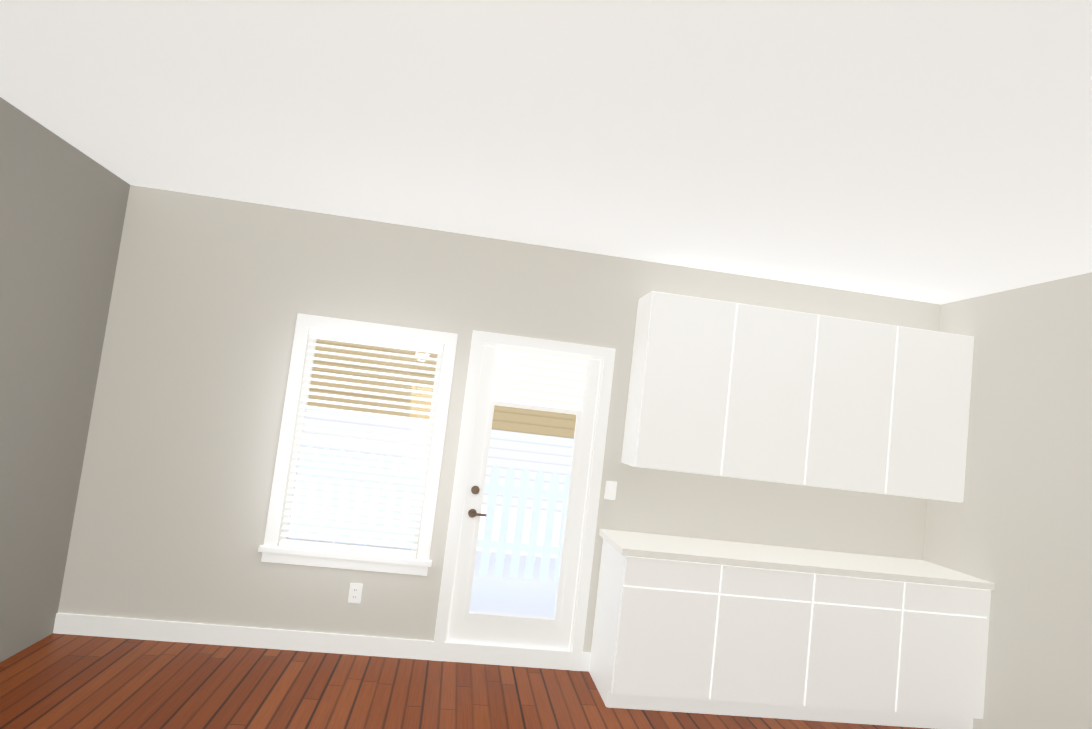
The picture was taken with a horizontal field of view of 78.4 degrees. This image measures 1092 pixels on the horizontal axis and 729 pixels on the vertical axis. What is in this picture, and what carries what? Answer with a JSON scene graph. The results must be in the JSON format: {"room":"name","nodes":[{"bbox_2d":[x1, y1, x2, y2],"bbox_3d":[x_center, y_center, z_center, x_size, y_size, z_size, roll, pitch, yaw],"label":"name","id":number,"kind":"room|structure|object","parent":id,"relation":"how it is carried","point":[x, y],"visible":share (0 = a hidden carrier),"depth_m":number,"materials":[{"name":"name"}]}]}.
{"room":"kitchen","nodes":[
{"label":"kitchen","id":0,"kind":"room"},
{"bbox_2d":[0,97,129,661],"bbox_3d":[-1.773,-1.639,-2.620,0.120,5.620,14.050,7,-5,-7],"label":"wall","id":1,"kind":"structure","parent":0,"point":[63,204],"depth_m":3.59,"materials":[{"name":"grey paint"}]},
{"bbox_2d":[0,633,930,728],"bbox_3d":[0.748,1.514,-3.003,5.780,0.100,15.050,7,-5,-7],"label":"floor","id":2,"kind":"structure","parent":0,"point":[59,681],"depth_m":3.62,"materials":[{"name":"brown wood"}]},
{"bbox_2d":[589,541,724,713],"bbox_3d":[0.650,1.574,4.110,0.575,0.874,0.603,7,-5,-7],"label":"base cabinet","id":3,"kind":"object","parent":2,"relation":"on","point":[696,625],"depth_m":3.83,"materials":[{"name":"white wood"}]},
{"bbox_2d":[599,529,994,588],"bbox_3d":[1.539,1.227,4.237,2.329,0.040,0.623,7,-5,-7],"label":"countertop","id":4,"kind":"structure","parent":3,"relation":"on","point":[657,547],"depth_m":4.06,"materials":[{"name":"beige stone"}]},
{"bbox_2d":[713,565,820,720],"bbox_3d":[1.217,1.646,4.178,0.575,0.874,0.603,7,-5,-7],"label":"base cabinet","id":5,"kind":"object","parent":2,"relation":"on","point":[765,647],"depth_m":3.89,"materials":[{"name":"white wood"}]},
{"bbox_2d":[809,577,908,725],"bbox_3d":[1.783,1.717,4.247,0.575,0.874,0.603,7,-5,-7],"label":"base cabinet","id":6,"kind":"object","parent":2,"relation":"on","point":[859,631],"depth_m":3.96,"materials":[{"name":"white wood"}]},
{"bbox_2d":[897,585,993,728],"bbox_3d":[2.349,1.789,4.315,0.574,0.874,0.603,7,-5,-7],"label":"base cabinet","id":7,"kind":"object","parent":2,"relation":"on","point":[943,676],"depth_m":4.02,"materials":[{"name":"white wood"}]},
{"bbox_2d":[58,185,940,652],"bbox_3d":[-0.039,0.582,4.483,5.540,2.740,0.150,7,-5,-7],"label":"wall","id":8,"kind":"structure","parent":0,"point":[212,297],"depth_m":4.23,"materials":[{"name":"grey paint"}]},
{"bbox_2d":[53,613,590,671],"bbox_3d":[-0.180,1.876,4.298,5.540,0.115,0.014,7,-5,-7],"label":"baseboard","id":9,"kind":"structure","parent":8,"relation":"attached to","point":[154,630],"depth_m":4.12,"materials":[{"name":"white wood"}]},
{"bbox_2d":[348,583,362,602],"bbox_3d":[-1.196,1.434,4.198,0.075,0.120,0.008,7,-5,-7],"label":"outlet","id":10,"kind":"object","parent":8,"relation":"attached to","point":[355,591],"visible":1,"depth_m":4.20,"materials":[{"name":"white plastic"}]},
{"bbox_2d":[258,313,457,575],"bbox_3d":[-1.165,0.508,4.243,1.055,1.555,0.044,7,-5,-7],"label":"window frame","id":11,"kind":"structure","parent":8,"relation":"in","point":[270,550],"depth_m":4.23,"materials":[{"name":"white wood"}]},
{"bbox_2d":[279,327,443,557],"bbox_3d":[-1.170,0.499,4.288,0.849,1.380,0.047,7,-5,-7],"label":"window blinds","id":12,"kind":"object","parent":11,"relation":"attached to","point":[364,339],"visible":1,"depth_m":4.28,"materials":[{"name":"white plastic"}]},
{"bbox_2d":[279,335,444,556],"bbox_3d":[-1.176,0.504,4.336,0.864,1.384,0.040,7,-5,-7],"label":"window","id":13,"kind":"structure","parent":8,"relation":"in","point":[312,347],"depth_m":4.32,"materials":[{"name":"white"}]},
{"bbox_2d":[431,330,614,670],"bbox_3d":[-0.138,0.885,4.441,0.960,2.110,0.168,7,-5,-7],"label":"door frame","id":14,"kind":"structure","parent":8,"relation":"attached to","point":[607,355],"depth_m":4.38,"materials":[{"name":"white wood"}]},
{"bbox_2d":[447,345,600,650],"bbox_3d":[-0.137,0.919,4.392,0.792,2.012,0.089,7,-5,-7],"label":"back door","id":15,"kind":"structure","parent":8,"relation":"in","point":[466,625],"depth_m":4.38,"materials":[{"name":"white wood"}]},
{"bbox_2d":[491,345,588,414],"bbox_3d":[-0.038,0.105,4.428,0.610,0.394,0.041,7,-5,-7],"label":"blind","id":16,"kind":"object","parent":15,"relation":"attached to","point":[534,379],"visible":0.94,"depth_m":4.43,"materials":[{"name":"white fabric"}]},
{"bbox_2d":[604,481,616,499],"bbox_3d":[0.430,0.836,4.445,0.073,0.120,0.012,7,-5,-7],"label":"switch plate","id":17,"kind":"object","parent":8,"relation":"attached to","point":[610,490],"visible":1,"depth_m":4.45,"materials":[{"name":"white plastic"}]},
{"bbox_2d":[621,291,740,476],"bbox_3d":[0.863,0.128,4.375,0.557,1.110,0.350,7,-5,-7],"label":"upper cabinet","id":18,"kind":"object","parent":8,"relation":"attached to","point":[680,395],"depth_m":4.21,"materials":[{"name":"white wood"}]},
{"bbox_2d":[725,304,820,485],"bbox_3d":[1.412,0.198,4.442,0.557,1.110,0.350,7,-5,-7],"label":"upper cabinet","id":19,"kind":"object","parent":8,"relation":"attached to","point":[734,390],"depth_m":4.27,"materials":[{"name":"white wood"}]},
{"bbox_2d":[809,315,900,494],"bbox_3d":[1.961,0.267,4.508,0.558,1.110,0.350,7,-5,-7],"label":"upper cabinet","id":20,"kind":"object","parent":8,"relation":"attached to","point":[855,409],"depth_m":4.34,"materials":[{"name":"white wood"}]},
{"bbox_2d":[889,326,973,502],"bbox_3d":[2.509,0.336,4.574,0.556,1.110,0.350,7,-5,-7],"label":"upper cabinet","id":21,"kind":"object","parent":8,"relation":"attached to","point":[934,372],"depth_m":4.40,"materials":[{"name":"white wood"}]},
{"bbox_2d":[0,0,1091,303],"bbox_3d":[0.999,-1.353,-2.084,5.540,0.300,13.660,7,-5,-7],"label":"ceiling","id":22,"kind":"structure","parent":0,"point":[930,150],"depth_m":2.59,"materials":[{"name":"white paint"}]},
{"bbox_2d":[923,272,1091,728],"bbox_3d":[3.611,0.504,-1.866,0.120,2.740,13.660,7,-5,-7],"label":"wall","id":23,"kind":"structure","parent":0,"point":[1015,526],"depth_m":3.89,"materials":[{"name":"grey paint"}]},
{"label":"outside","id":24,"kind":"structure","parent":0,"visible":0},
{"bbox_2d":[288,487,560,636],"bbox_3d":[-0.307,2.286,8.026,20.000,0.100,7.150,7,-5,-7],"label":"ground","id":25,"kind":"structure","parent":24,"point":[481,589],"depth_m":6.69,"materials":[{"name":"white"}]},
{"bbox_2d":[289,445,569,581],"bbox_3d":[-0.040,1.591,6.696,8.035,1.090,0.060,7,-5,-7],"label":"fence","id":26,"kind":"object","parent":25,"relation":"on","point":[520,548],"depth_m":6.61,"materials":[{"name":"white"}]},
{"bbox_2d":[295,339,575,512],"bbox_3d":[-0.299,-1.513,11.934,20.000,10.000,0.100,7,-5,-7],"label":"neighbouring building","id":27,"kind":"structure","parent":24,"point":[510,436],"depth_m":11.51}
]}

